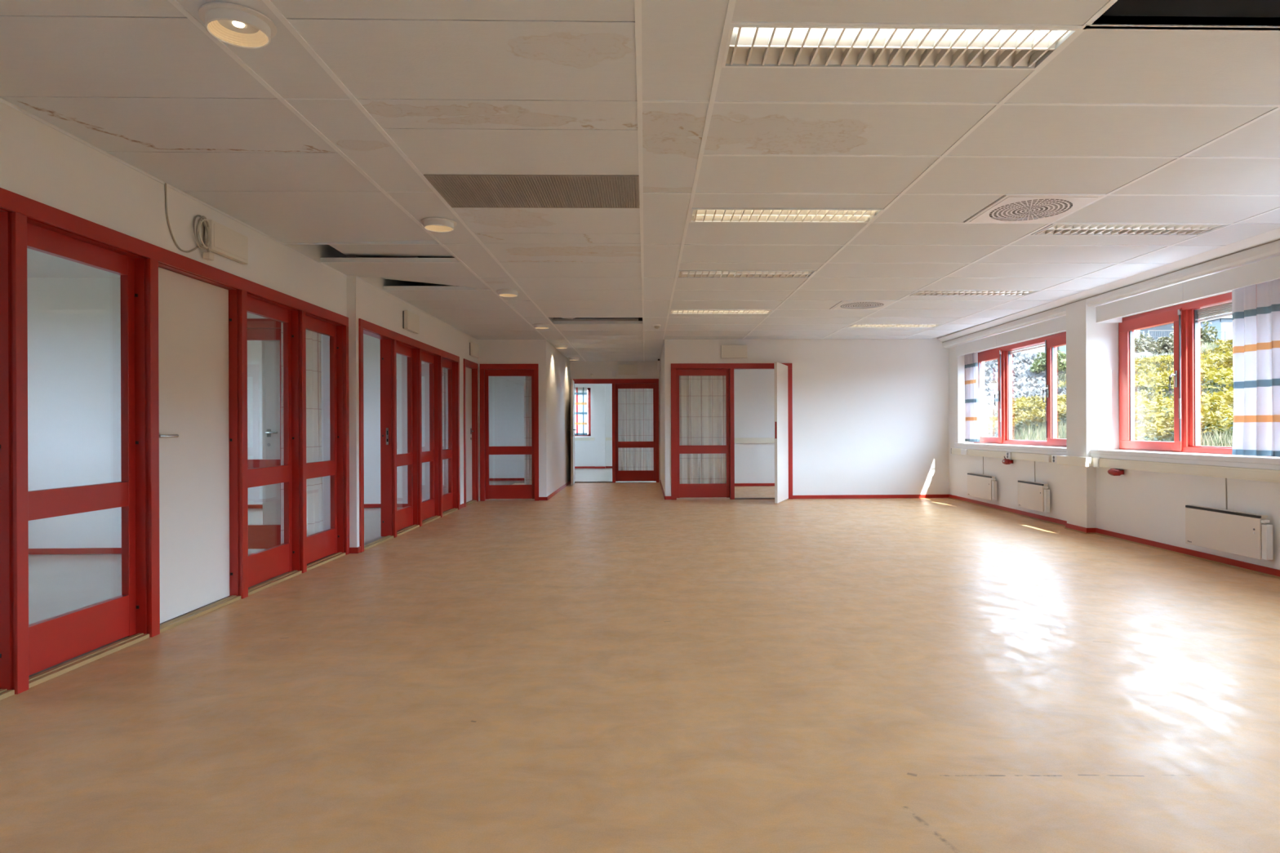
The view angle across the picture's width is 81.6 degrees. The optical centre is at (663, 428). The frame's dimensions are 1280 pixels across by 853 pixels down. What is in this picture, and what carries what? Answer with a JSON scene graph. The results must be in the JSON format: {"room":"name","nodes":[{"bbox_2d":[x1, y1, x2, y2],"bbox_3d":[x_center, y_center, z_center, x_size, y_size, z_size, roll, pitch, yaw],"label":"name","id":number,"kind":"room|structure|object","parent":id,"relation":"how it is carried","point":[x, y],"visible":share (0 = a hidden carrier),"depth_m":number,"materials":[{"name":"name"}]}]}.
{"room":"empty office","nodes":[
{"label":"empty office","id":0,"kind":"room"},
{"bbox_2d":[0,97,477,547],"bbox_3d":[-2.728,-0.405,4.003,0.210,3.000,14.540,0,0,-1],"label":"wall","id":1,"kind":"structure","parent":0,"point":[39,162],"depth_m":4.25,"materials":[{"name":"paint"}]},
{"bbox_2d":[0,187,349,700],"bbox_3d":[-2.769,0.064,4.346,0.150,2.063,4.268,0,0,-1],"label":"door frame","id":2,"kind":"structure","parent":1,"relation":"in","point":[182,492],"depth_m":4.13,"materials":[{"name":"red paint"}]},
{"bbox_2d":[280,322,323,544],"bbox_3d":[-2.954,-0.019,6.098,0.083,2.170,0.661,0,0,-1],"label":"curtain","id":3,"kind":"object","parent":2,"relation":"hanging from","point":[314,508],"visible":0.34,"depth_m":6.18,"materials":[{"name":"white fabric"}]},
{"bbox_2d":[204,219,248,263],"bbox_3d":[-2.691,-1.143,4.564,0.058,0.175,0.400,0,0,-1],"label":"junction box","id":4,"kind":"object","parent":1,"relation":"attached to","point":[227,242],"visible":0.91,"depth_m":4.53,"materials":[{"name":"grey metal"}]},
{"bbox_2d":[192,214,213,260],"bbox_3d":[-2.682,-1.116,4.319,0.059,0.252,0.133,0,0,-1],"label":"coiled cable","id":5,"kind":"object","parent":4,"relation":"hanging from","point":[207,255],"visible":1,"depth_m":4.31,"materials":[{"name":"beige plastic"}]},
{"bbox_2d":[262,340,280,524],"bbox_3d":[-3.258,0.081,6.735,0.766,2.008,0.168,0,0,1],"label":"door leaf","id":6,"kind":"structure","parent":1,"relation":"in","point":[270,348],"depth_m":6.72,"materials":[{"name":"laminate"}]},
{"bbox_2d":[358,318,460,552],"bbox_3d":[-2.787,0.064,8.275,0.150,2.063,3.495,0,0,-1],"label":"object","id":7,"kind":"structure","parent":1,"relation":"in","point":[395,522],"depth_m":8.25,"materials":[{"name":"red paint"}]},
{"bbox_2d":[442,367,446,494],"bbox_3d":[-2.966,-0.019,9.805,0.071,2.170,0.651,0,0,-1],"label":"curtain","id":8,"kind":"object","parent":7,"relation":"hanging from","point":[444,484],"visible":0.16,"depth_m":9.95,"materials":[{"name":"white fabric"}]},
{"bbox_2d":[402,310,419,333],"bbox_3d":[-2.694,-1.133,7.915,0.058,0.195,0.400,0,0,-1],"label":"junction box","id":9,"kind":"object","parent":1,"relation":"attached to","point":[411,320],"visible":1,"depth_m":7.82,"materials":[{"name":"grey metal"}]},
{"bbox_2d":[463,358,478,506],"bbox_3d":[-2.848,0.064,10.715,0.150,2.063,0.845,0,0,-1],"label":"door","id":10,"kind":"structure","parent":1,"relation":"in","point":[470,368],"depth_m":10.98,"materials":[{"name":"red paint"}]},
{"bbox_2d":[469,342,479,358],"bbox_3d":[-2.768,-1.142,10.844,0.058,0.195,0.380,0,0,-1],"label":"junction box","id":11,"kind":"object","parent":1,"relation":"attached to","point":[473,348],"visible":1,"depth_m":10.73,"materials":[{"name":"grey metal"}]},
{"bbox_2d":[26,277,524,555],"bbox_3d":[-4.237,-0.399,7.171,4.890,3.000,16.750,0,0,-1],"label":"wall","id":12,"kind":"structure","parent":0,"point":[74,323],"depth_m":6.50,"materials":[{"name":"paint"}]},
{"bbox_2d":[0,97,477,340],"bbox_3d":[-2.663,-1.326,3.945,0.084,0.012,14.420,0,0,-1],"label":"trim","id":13,"kind":"structure","parent":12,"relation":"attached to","point":[2,100],"depth_m":4.09,"materials":[{"name":"white plastic"}]},
{"bbox_2d":[247,318,280,549],"bbox_3d":[-3.756,0.068,6.583,0.920,2.063,0.140,0,0,-1],"label":"door frame","id":14,"kind":"structure","parent":12,"relation":"in","point":[260,536],"depth_m":6.60,"materials":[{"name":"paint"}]},
{"bbox_2d":[28,466,1279,577],"bbox_3d":[-1.169,1.058,8.694,11.392,0.054,23.198,0,0,0],"label":"baseboard","id":15,"kind":"structure","parent":12,"relation":"attached to","point":[1259,568],"depth_m":6.74,"materials":[{"name":"red paint"}]},
{"bbox_2d":[477,339,547,501],"bbox_3d":[-2.288,-0.407,11.226,1.030,3.000,0.120,0,0,-1],"label":"wall","id":16,"kind":"structure","parent":0,"point":[491,351],"depth_m":11.17,"materials":[{"name":"paint"}]},
{"bbox_2d":[480,364,538,501],"bbox_3d":[-2.325,0.062,11.220,0.878,2.063,0.140,0,0,-1],"label":"door","id":17,"kind":"structure","parent":16,"relation":"in","point":[487,491],"depth_m":11.22,"materials":[{"name":"red paint"}]},
{"bbox_2d":[546,317,570,496],"bbox_3d":[-1.879,-0.408,13.052,0.120,3.000,3.510,0,0,-1],"label":"wall","id":18,"kind":"structure","parent":0,"point":[558,366],"depth_m":12.77,"materials":[{"name":"paint"}]},
{"bbox_2d":[524,376,532,484],"bbox_3d":[-2.025,-0.023,11.394,0.240,2.170,0.072,0,0,-1],"label":"curtain","id":19,"kind":"object","parent":18,"relation":"hanging from","point":[527,380],"visible":0.28,"depth_m":11.38,"materials":[{"name":"white fabric"}]},
{"bbox_2d":[574,383,612,466],"bbox_3d":[-2.407,-0.406,20.171,9.200,3.000,0.250,0,0,-1],"label":"wall","id":20,"kind":"structure","parent":0,"point":[598,452],"depth_m":20.15,"materials":[{"name":"paint"}]},
{"bbox_2d":[574,387,591,435],"bbox_3d":[-2.547,-0.441,20.183,1.120,1.310,0.080,0,0,-1],"label":"window","id":21,"kind":"structure","parent":20,"relation":"in","point":[588,388],"depth_m":20.15,"materials":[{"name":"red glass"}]},
{"bbox_2d":[574,387,587,435],"bbox_3d":[-2.435,-0.456,20.065,0.742,1.300,0.076,0,0,-1],"label":"curtain","id":22,"kind":"object","parent":21,"relation":"hanging from","point":[580,393],"visible":0.45,"depth_m":20.07,"materials":[{"name":"fabric"}]},
{"bbox_2d":[574,437,595,440],"bbox_3d":[-4.337,0.302,20.073,4.930,0.080,0.050,0,0,-1],"label":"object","id":23,"kind":"object","parent":20,"relation":"attached to","point":[575,438],"visible":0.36,"depth_m":20.10,"materials":[{"name":"beige plastic"}]},
{"bbox_2d":[605,437,612,440],"bbox_3d":[0.207,0.283,20.186,3.580,0.080,0.050,0,0,-1],"label":"cable trunking","id":24,"kind":"object","parent":20,"relation":"attached to","point":[606,438],"visible":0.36,"depth_m":20.12,"materials":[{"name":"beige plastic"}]},
{"bbox_2d":[570,360,660,482],"bbox_3d":[-0.969,-0.412,14.890,2.030,3.000,0.120,0,0,-1],"label":"wall","id":25,"kind":"structure","parent":0,"point":[600,369],"depth_m":14.83,"materials":[{"name":"paint"}]},
{"bbox_2d":[570,378,658,483],"bbox_3d":[-0.977,0.050,14.885,1.760,2.075,0.140,0,0,-1],"label":"door","id":26,"kind":"structure","parent":25,"relation":"in","point":[622,475],"depth_m":14.90,"materials":[{"name":"red paint"}]},
{"bbox_2d":[567,378,576,485],"bbox_3d":[-1.768,0.075,14.412,0.168,2.008,0.786,0,0,-5],"label":"door leaf","id":27,"kind":"structure","parent":26,"relation":"attached to","point":[572,429],"depth_m":14.02,"materials":[{"name":"laminate"}]},
{"bbox_2d":[617,388,653,471],"bbox_3d":[-0.582,-0.039,15.041,0.911,2.150,0.082,0,0,-1],"label":"curtain","id":28,"kind":"object","parent":26,"relation":"hanging from","point":[635,406],"visible":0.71,"depth_m":15.04,"materials":[{"name":"white fabric"}]},
{"bbox_2d":[0,468,1279,852],"bbox_3d":[-1.032,1.118,8.477,11.150,0.060,23.400,0,0,-1],"label":"floor","id":29,"kind":"structure","parent":0,"point":[588,667],"depth_m":2.99,"materials":[{"name":"beige laminate"}]},
{"bbox_2d":[1066,298,1096,528],"bbox_3d":[4.321,-0.123,7.681,0.104,2.377,0.372,0,0,-1],"label":"wall pier","id":30,"kind":"object","parent":29,"relation":"on","point":[1080,317],"visible":0.79,"depth_m":7.59,"materials":[{"name":"paint"}]},
{"bbox_2d":[0,0,1279,361],"bbox_3d":[-1.093,-1.401,8.476,11.550,0.126,23.400,0,0,-1],"label":"ceiling","id":31,"kind":"structure","parent":0,"point":[329,131],"depth_m":3.50,"materials":[{"name":"tile"}]},
{"bbox_2d":[164,182,198,253],"bbox_3d":[-2.704,-1.161,4.164,0.009,0.336,0.295,0,0,-1],"label":"cable","id":32,"kind":"object","parent":31,"relation":"hanging from","point":[166,199],"visible":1,"depth_m":4.05,"materials":[{"name":"beige plastic"}]},
{"bbox_2d":[198,1,276,48],"bbox_3d":[-1.397,-1.325,2.436,0.224,0.064,0.224,0,0,-1],"label":"recessed light","id":33,"kind":"object","parent":31,"relation":"in","point":[232,24],"visible":1,"depth_m":2.42,"materials":[{"name":"white plastic"}]},
{"bbox_2d":[421,217,457,232],"bbox_3d":[-1.456,-1.325,4.805,0.224,0.064,0.224,0,0,-1],"label":"recessed light","id":34,"kind":"object","parent":31,"relation":"in","point":[439,224],"visible":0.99,"depth_m":4.76,"materials":[{"name":"white plastic"}]},
{"bbox_2d":[496,288,519,297],"bbox_3d":[-1.517,-1.325,7.224,0.224,0.064,0.224,0,0,-1],"label":"recessed light","id":35,"kind":"object","parent":31,"relation":"in","point":[501,292],"visible":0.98,"depth_m":7.17,"materials":[{"name":"white plastic"}]},
{"bbox_2d":[423,173,639,208],"bbox_3d":[-0.709,-1.370,4.222,1.137,0.060,0.576,0,0,-1],"label":"ceiling vent","id":36,"kind":"object","parent":31,"relation":"in","point":[497,191],"visible":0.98,"depth_m":4.19,"materials":[{"name":"grey metal"}]},
{"bbox_2d":[533,323,550,328],"bbox_3d":[-1.575,-1.325,9.574,0.224,0.064,0.224,0,0,-1],"label":"recessed light","id":37,"kind":"object","parent":31,"relation":"in","point":[540,326],"visible":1,"depth_m":9.50,"materials":[{"name":"white plastic"}]},
{"bbox_2d":[554,344,568,348],"bbox_3d":[-1.650,-1.325,11.963,0.224,0.064,0.224,0,0,-1],"label":"recessed light","id":38,"kind":"object","parent":31,"relation":"in","point":[557,346],"visible":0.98,"depth_m":11.89,"materials":[{"name":"white plastic"}]},
{"bbox_2d":[568,357,579,360],"bbox_3d":[-1.703,-1.324,14.082,0.224,0.064,0.224,0,0,-1],"label":"recessed light","id":39,"kind":"object","parent":31,"relation":"in","point":[570,358],"visible":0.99,"depth_m":14.01,"materials":[{"name":"white plastic"}]},
{"bbox_2d":[553,317,638,320],"bbox_3d":[-0.856,-1.393,9.407,1.070,0.040,0.150,0,0,-1],"label":"cable tray","id":40,"kind":"object","parent":31,"relation":"attached to","point":[554,318],"visible":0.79,"depth_m":9.35,"materials":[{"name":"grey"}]},
{"bbox_2d":[653,324,661,328],"bbox_3d":[-0.089,-1.316,9.616,0.104,0.050,0.104,0,0,-1],"label":"smoke detector","id":41,"kind":"object","parent":31,"relation":"attached to","point":[655,326],"visible":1,"depth_m":9.59,"materials":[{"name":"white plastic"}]},
{"bbox_2d":[669,309,774,314],"bbox_3d":[0.662,-1.387,8.560,1.185,0.088,0.288,0,0,-1],"label":"ceiling light","id":42,"kind":"object","parent":31,"relation":"attached to","point":[678,311],"visible":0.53,"depth_m":8.56,"materials":[{"name":"silver metal"}]},
{"bbox_2d":[677,270,816,278],"bbox_3d":[0.714,-1.387,6.482,1.185,0.088,0.288,0,0,-1],"label":"ceiling light","id":43,"kind":"object","parent":31,"relation":"attached to","point":[682,273],"visible":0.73,"depth_m":6.49,"materials":[{"name":"white metal"}]},
{"bbox_2d":[688,207,883,222],"bbox_3d":[0.759,-1.388,4.696,1.185,0.088,0.288,0,0,-1],"label":"ceiling light","id":44,"kind":"object","parent":31,"relation":"attached to","point":[697,214],"visible":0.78,"depth_m":4.70,"materials":[{"name":"white metal"}]},
{"bbox_2d":[829,301,895,309],"bbox_3d":[2.179,-1.365,8.151,0.574,0.032,0.574,0,0,-1],"label":"ceiling vent","id":45,"kind":"object","parent":31,"relation":"in","point":[846,304],"visible":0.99,"depth_m":8.15,"materials":[{"name":"white plastic"}]},
{"bbox_2d":[846,324,942,327],"bbox_3d":[3.050,-1.397,9.807,1.185,0.088,0.288,0,0,-1],"label":"ceiling light","id":46,"kind":"object","parent":31,"relation":"attached to","point":[851,325],"visible":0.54,"depth_m":9.81,"materials":[{"name":"silver metal"}]},
{"bbox_2d":[721,24,1081,70],"bbox_3d":[0.811,-1.388,2.627,1.185,0.088,0.288,0,0,-1],"label":"ceiling light","id":47,"kind":"object","parent":31,"relation":"attached to","point":[815,46],"visible":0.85,"depth_m":2.63,"materials":[{"name":"white metal"}]},
{"bbox_2d":[910,290,1039,295],"bbox_3d":[3.109,-1.397,7.434,1.185,0.088,0.288,0,0,-1],"label":"ceiling light","id":48,"kind":"object","parent":31,"relation":"attached to","point":[919,292],"visible":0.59,"depth_m":7.44,"materials":[{"name":"silver metal"}]},
{"bbox_2d":[964,195,1102,222],"bbox_3d":[2.268,-1.365,4.591,0.574,0.032,0.574,0,0,-1],"label":"ceiling vent","id":49,"kind":"object","parent":31,"relation":"in","point":[1006,206],"visible":0.99,"depth_m":4.57,"materials":[{"name":"white plastic"}]},
{"bbox_2d":[1031,210,1229,235],"bbox_3d":[3.169,-1.398,5.060,1.185,0.088,0.288,0,0,-1],"label":"ceiling light","id":50,"kind":"object","parent":31,"relation":"attached to","point":[1145,229],"visible":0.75,"depth_m":5.07,"materials":[{"name":"silver metal"}]},
{"bbox_2d":[1101,0,1279,17],"bbox_3d":[2.872,-1.425,2.564,2.917,0.100,0.050,0,0,-1],"label":"ceiling opening","id":51,"kind":"structure","parent":31,"relation":"attached to","point":[1214,8],"depth_m":2.51,"materials":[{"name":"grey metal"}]},
{"bbox_2d":[659,340,665,494],"bbox_3d":[0.031,-0.416,13.100,0.120,3.000,3.510,0,0,-1],"label":"wall","id":52,"kind":"structure","parent":0,"point":[662,356],"depth_m":12.76,"materials":[{"name":"paint"}]},
{"bbox_2d":[657,359,660,369],"bbox_3d":[-0.091,-1.216,14.147,0.065,0.200,0.150,0,0,-1],"label":"security camera","id":53,"kind":"object","parent":52,"relation":"attached to","point":[658,360],"visible":0.86,"depth_m":14.10,"materials":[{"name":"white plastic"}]},
{"bbox_2d":[417,195,1072,320],"bbox_3d":[-1.071,-2.012,8.501,11.700,0.200,23.750,0,0,-1],"label":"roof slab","id":54,"kind":"structure","parent":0,"point":[639,318],"depth_m":8.23,"materials":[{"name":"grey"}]},
{"bbox_2d":[733,368,774,486],"bbox_3d":[2.232,-0.426,17.071,4.480,3.000,6.580,0,0,-1],"label":"wall","id":55,"kind":"structure","parent":0,"point":[753,388],"depth_m":13.77,"materials":[{"name":"paint"}]},
{"bbox_2d":[734,437,774,443],"bbox_3d":[2.158,0.225,13.758,4.000,0.100,0.040,0,0,-1],"label":"cable trunking","id":56,"kind":"object","parent":55,"relation":"attached to","point":[737,440],"visible":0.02,"depth_m":13.73,"materials":[{"name":"beige plastic"}]},
{"bbox_2d":[664,303,949,498],"bbox_3d":[2.340,-0.426,11.342,4.650,3.000,0.120,0,0,-1],"label":"wall","id":57,"kind":"structure","parent":0,"point":[870,416],"depth_m":11.30,"materials":[{"name":"paint"}]},
{"bbox_2d":[671,363,792,499],"bbox_3d":[1.032,0.048,11.304,1.845,2.063,0.140,0,0,-1],"label":"door","id":58,"kind":"structure","parent":57,"relation":"in","point":[726,490],"depth_m":11.26,"materials":[{"name":"red paint"}]},
{"bbox_2d":[679,375,726,484],"bbox_3d":[0.585,-0.044,11.439,0.901,2.150,0.083,0,0,-1],"label":"curtain","id":59,"kind":"object","parent":58,"relation":"hanging from","point":[702,398],"visible":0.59,"depth_m":11.44,"materials":[{"name":"white fabric"}]},
{"bbox_2d":[773,361,788,503],"bbox_3d":[1.727,0.060,10.895,0.052,2.008,0.783,0,0,21],"label":"door leaf","id":60,"kind":"structure","parent":58,"relation":"attached to","point":[780,371],"depth_m":10.78,"materials":[{"name":"laminate"}]},
{"bbox_2d":[720,344,746,358],"bbox_3d":[1.065,-1.161,11.221,0.394,0.197,0.058,0,0,-1],"label":"junction box","id":61,"kind":"object","parent":57,"relation":"attached to","point":[731,351],"visible":1,"depth_m":11.19,"materials":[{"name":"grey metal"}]},
{"bbox_2d":[792,494,948,498],"bbox_3d":[3.170,1.041,11.297,2.426,0.051,0.012,0,0,-1],"label":"baseboard","id":62,"kind":"structure","parent":57,"relation":"attached to","point":[842,496],"depth_m":11.29,"materials":[{"name":"red paint"}]},
{"bbox_2d":[948,290,1279,569],"bbox_3d":[4.571,-0.436,5.337,0.395,3.000,17.050,0,0,0],"label":"wall","id":63,"kind":"structure","parent":0,"point":[1148,505],"depth_m":7.37,"materials":[{"name":"paint"}]},
{"bbox_2d":[967,456,996,500],"bbox_3d":[4.322,0.665,10.054,0.089,0.564,0.795,0,0,0],"label":"heater","id":64,"kind":"object","parent":63,"relation":"attached to","point":[979,486],"visible":1,"depth_m":9.98,"materials":[{"name":"metal"}]},
{"bbox_2d":[967,473,991,478],"bbox_3d":[4.285,0.642,10.076,0.015,0.018,0.742,0,0,0],"label":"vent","id":65,"kind":"object","parent":64,"relation":"attached to","point":[969,475],"depth_m":10.11,"materials":[{"name":"black"}]},
{"bbox_2d":[1001,456,1013,464],"bbox_3d":[4.314,0.401,9.302,0.104,0.105,0.170,0,0,-1],"label":"fire alarm","id":66,"kind":"object","parent":63,"relation":"attached to","point":[1006,461],"visible":1,"depth_m":9.26,"materials":[{"name":"red plastic"}]},
{"bbox_2d":[954,442,1066,455],"bbox_3d":[4.464,0.254,9.427,0.310,0.079,3.110,0,0,0],"label":"sill","id":67,"kind":"structure","parent":63,"relation":"attached to","point":[1058,451],"depth_m":9.14,"materials":[{"name":"white plastic"}]},
{"bbox_2d":[955,315,1066,356],"bbox_3d":[4.429,-1.137,9.392,0.250,0.167,3.040,0,0,0],"label":"pelmet","id":68,"kind":"object","parent":63,"relation":"attached to","point":[1055,325],"visible":0.76,"depth_m":9.08,"materials":[{"name":"white plastic"}]},
{"bbox_2d":[964,351,979,442],"bbox_3d":[4.442,-0.465,10.702,0.082,1.320,0.382,0,0,-1],"label":"curtain","id":69,"kind":"object","parent":68,"relation":"hanging from","point":[971,414],"visible":0.98,"depth_m":10.66,"materials":[{"name":"fabric"}]},
{"bbox_2d":[973,331,1066,447],"bbox_3d":[4.601,-0.446,9.477,0.190,1.320,3.010,0,0,0],"label":"window","id":70,"kind":"structure","parent":63,"relation":"in","point":[1003,354],"depth_m":9.84,"materials":[{"name":"red wood"}]},
{"bbox_2d":[1017,461,1049,511],"bbox_3d":[4.326,0.665,8.654,0.089,0.564,0.635,0,0,0],"label":"heater","id":71,"kind":"object","parent":63,"relation":"attached to","point":[1033,495],"visible":0.99,"depth_m":8.58,"materials":[{"name":"metal"}]},
{"bbox_2d":[1017,480,1044,485],"bbox_3d":[4.290,0.642,8.676,0.015,0.018,0.582,0,0,0],"label":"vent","id":72,"kind":"object","parent":71,"relation":"attached to","point":[1020,482],"depth_m":8.71,"materials":[{"name":"black"}]},
{"bbox_2d":[937,227,1279,348],"bbox_3d":[4.401,-1.379,4.169,0.415,0.312,14.315,0,0,0],"label":"trim","id":73,"kind":"structure","parent":63,"relation":"attached to","point":[1270,250],"depth_m":6.57,"materials":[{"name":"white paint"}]},
{"bbox_2d":[948,497,1279,578],"bbox_3d":[4.325,1.059,4.211,0.117,0.012,14.200,0,0,0],"label":"trim","id":74,"kind":"structure","parent":63,"relation":"attached to","point":[1184,554],"depth_m":6.71,"materials":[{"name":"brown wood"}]},
{"bbox_2d":[951,448,1279,483],"bbox_3d":[4.303,0.339,4.146,0.155,0.098,13.870,0,0,0],"label":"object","id":75,"kind":"object","parent":63,"relation":"attached to","point":[1234,473],"visible":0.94,"depth_m":6.57,"materials":[{"name":"beige plastic"}]},
{"bbox_2d":[960,448,967,454],"bbox_3d":[4.280,0.338,10.561,0.024,0.080,0.180,0,0,0],"label":"outlet","id":76,"kind":"object","parent":75,"relation":"attached to","point":[963,451],"visible":1,"depth_m":10.54,"materials":[{"name":"white plastic"}]},
{"bbox_2d":[1005,452,1011,458],"bbox_3d":[4.283,0.338,9.211,0.029,0.080,0.100,0,0,-1],"label":"outlet","id":77,"kind":"object","parent":75,"relation":"attached to","point":[1008,455],"visible":1,"depth_m":9.19,"materials":[{"name":"white plastic"}]},
{"bbox_2d":[1044,454,1050,462],"bbox_3d":[4.287,0.338,8.281,0.024,0.080,0.100,0,0,0],"label":"outlet","id":78,"kind":"object","parent":75,"relation":"attached to","point":[1046,457],"visible":1,"depth_m":8.26,"materials":[{"name":"white plastic"}]},
{"bbox_2d":[1051,455,1057,462],"bbox_3d":[4.286,0.338,8.081,0.028,0.080,0.180,0,0,0],"label":"outlet","id":79,"kind":"object","parent":75,"relation":"attached to","point":[1054,458],"visible":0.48,"depth_m":8.11,"materials":[{"name":"white plastic"}]},
{"bbox_2d":[1107,468,1124,475],"bbox_3d":[4.321,0.419,7.082,0.104,0.069,0.170,0,0,-1],"label":"fire alarm","id":80,"kind":"object","parent":63,"relation":"attached to","point":[1113,472],"visible":1,"depth_m":7.04,"materials":[{"name":"red plastic"}]},
{"bbox_2d":[1090,449,1279,470],"bbox_3d":[4.474,0.254,6.014,0.310,0.079,2.965,0,0,0],"label":"sill","id":81,"kind":"structure","parent":63,"relation":"attached to","point":[1202,459],"depth_m":6.06,"materials":[{"name":"white plastic"}]},
{"bbox_2d":[1096,255,1279,322],"bbox_3d":[4.439,-1.137,5.962,0.250,0.167,2.860,0,0,0],"label":"pelmet","id":82,"kind":"object","parent":63,"relation":"attached to","point":[1268,269],"visible":1,"depth_m":6.02,"materials":[{"name":"white plastic"}]},
{"bbox_2d":[1231,278,1279,457],"bbox_3d":[4.439,-0.460,5.322,0.094,1.330,0.978,0,0,0],"label":"curtain","id":83,"kind":"object","parent":82,"relation":"hanging from","point":[1255,308],"visible":0.94,"depth_m":5.50,"materials":[{"name":"fabric"}]},
{"bbox_2d":[1118,292,1279,457],"bbox_3d":[4.612,-0.446,5.990,0.190,1.320,3.015,0,0,0],"label":"window","id":84,"kind":"structure","parent":63,"relation":"in","point":[1186,317],"depth_m":6.58,"materials":[{"name":"red wood"}]},
{"bbox_2d":[1185,478,1273,559],"bbox_3d":[4.335,0.665,5.699,0.089,0.564,0.805,0,0,0],"label":"heater","id":85,"kind":"object","parent":63,"relation":"attached to","point":[1248,535],"visible":0.99,"depth_m":5.62,"materials":[{"name":"metal"}]},
{"bbox_2d":[1185,505,1261,518],"bbox_3d":[4.298,0.642,5.721,0.015,0.018,0.752,0,0,0],"label":"vent","id":86,"kind":"object","parent":85,"relation":"attached to","point":[1211,511],"depth_m":5.72,"materials":[{"name":"black"}]},
{"label":"outside","id":87,"kind":"structure","parent":0,"visible":0},
{"bbox_2d":[984,355,1164,439],"bbox_3d":[56.353,-7.104,46.424,104.950,16.290,210.000,0,0,-1],"label":"hillside","id":88,"kind":"structure","parent":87,"point":[1024,387],"depth_m":25.43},
{"bbox_2d":[1021,346,1034,354],"bbox_3d":[29.842,-6.693,60.796,0.920,1.354,0.900,0,0,-1],"label":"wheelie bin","id":89,"kind":"object","parent":88,"relation":"on","point":[1032,351],"visible":0.11,"depth_m":60.42,"materials":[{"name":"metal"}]},
{"bbox_2d":[1034,344,1044,354],"bbox_3d":[31.705,-6.695,62.843,0.920,1.354,0.900,0,0,-1],"label":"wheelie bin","id":90,"kind":"object","parent":88,"relation":"on","point":[1040,350],"visible":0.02,"depth_m":62.47,"materials":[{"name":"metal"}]},
{"bbox_2d":[1029,350,1066,373],"bbox_3d":[13.278,-2.312,25.551,1.444,0.828,1.442,0,0,-1],"label":"bush","id":91,"kind":"object","parent":88,"relation":"on","point":[1038,363],"visible":0.52,"depth_m":25.38,"materials":[{"name":"green plant"}]},
{"bbox_2d":[1057,345,1066,355],"bbox_3d":[33.688,-6.758,62.892,0.920,1.354,0.900,0,0,-1],"label":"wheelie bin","id":92,"kind":"object","parent":88,"relation":"on","point":[1063,348],"visible":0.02,"depth_m":62.52,"materials":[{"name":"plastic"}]},
{"bbox_2d":[984,351,1173,412],"bbox_3d":[14.216,-1.435,24.844,12.154,2.911,7.360,0,0,-1],"label":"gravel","id":93,"kind":"object","parent":88,"relation":"on","point":[988,372],"visible":0.13,"depth_m":25.41,"materials":[{"name":"gravel"}]},
{"bbox_2d":[984,338,1233,446],"bbox_3d":[12.841,-0.834,19.090,8.673,4.227,28.337,0,0,44],"label":"grass","id":94,"kind":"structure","parent":88,"relation":"on","point":[1216,346],"depth_m":15.51,"materials":[{"name":"green plant"}]},
{"bbox_2d":[984,338,1233,441],"bbox_3d":[13.169,-1.319,19.173,8.069,3.290,22.074,0,0,44],"label":"trees","id":95,"kind":"object","parent":88,"relation":"on","point":[1158,423],"visible":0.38,"depth_m":15.41,"materials":[{"name":"plant"}]},
{"bbox_2d":[1134,332,1151,349],"bbox_3d":[34.181,-5.855,53.749,3.151,2.202,3.197,0,0,-1],"label":"bush","id":96,"kind":"object","parent":88,"relation":"on","point":[1136,340],"visible":0.06,"depth_m":53.36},
{"bbox_2d":[1135,351,1151,355],"bbox_3d":[24.343,-3.658,37.638,0.734,0.442,0.930,0,0,-45],"label":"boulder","id":97,"kind":"object","parent":88,"relation":"on","point":[1143,353],"visible":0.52,"depth_m":37.40,"materials":[{"name":"grey stone"}]},
{"bbox_2d":[1134,334,1173,354],"bbox_3d":[29.965,-4.916,44.895,3.129,1.304,3.031,0,0,-1],"label":"bush","id":98,"kind":"object","parent":88,"relation":"on","point":[1162,345],"visible":0.66,"depth_m":44.15,"materials":[{"name":"green plant"}]},
{"bbox_2d":[1139,323,1173,342],"bbox_3d":[69.767,-11.341,101.777,4.152,6.400,8.600,0,0,-1],"label":"building","id":99,"kind":"structure","parent":88,"relation":"on","point":[1167,326],"depth_m":101.82,"materials":[{"name":"white"}]},
{"bbox_2d":[1147,330,1172,341],"bbox_3d":[41.428,-7.016,60.888,3.779,2.100,0.362,0,0,5],"label":"fence panel","id":100,"kind":"object","parent":88,"relation":"on","point":[1148,331],"visible":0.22,"depth_m":60.92,"materials":[{"name":"grey"}]},
{"bbox_2d":[1168,320,1218,347],"bbox_3d":[35.702,-5.695,50.026,3.542,3.144,3.552,0,0,-1],"label":"tree","id":101,"kind":"object","parent":88,"relation":"on","point":[1204,336],"visible":0.11,"depth_m":48.92,"materials":[{"name":"green plant"}]},
{"bbox_2d":[1200,315,1232,343],"bbox_3d":[54.865,-8.264,69.594,9.300,3.870,5.200,0,0,-1],"label":"garden shed","id":102,"kind":"object","parent":88,"relation":"on","point":[1223,324],"visible":0.23,"depth_m":67.30,"materials":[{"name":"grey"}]},
{"bbox_2d":[1209,330,1226,340],"bbox_3d":[45.112,-7.025,61.312,3.370,2.100,0.370,0,0,-8],"label":"fence panel","id":103,"kind":"object","parent":88,"relation":"on","point":[1212,331],"visible":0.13,"depth_m":61.61,"materials":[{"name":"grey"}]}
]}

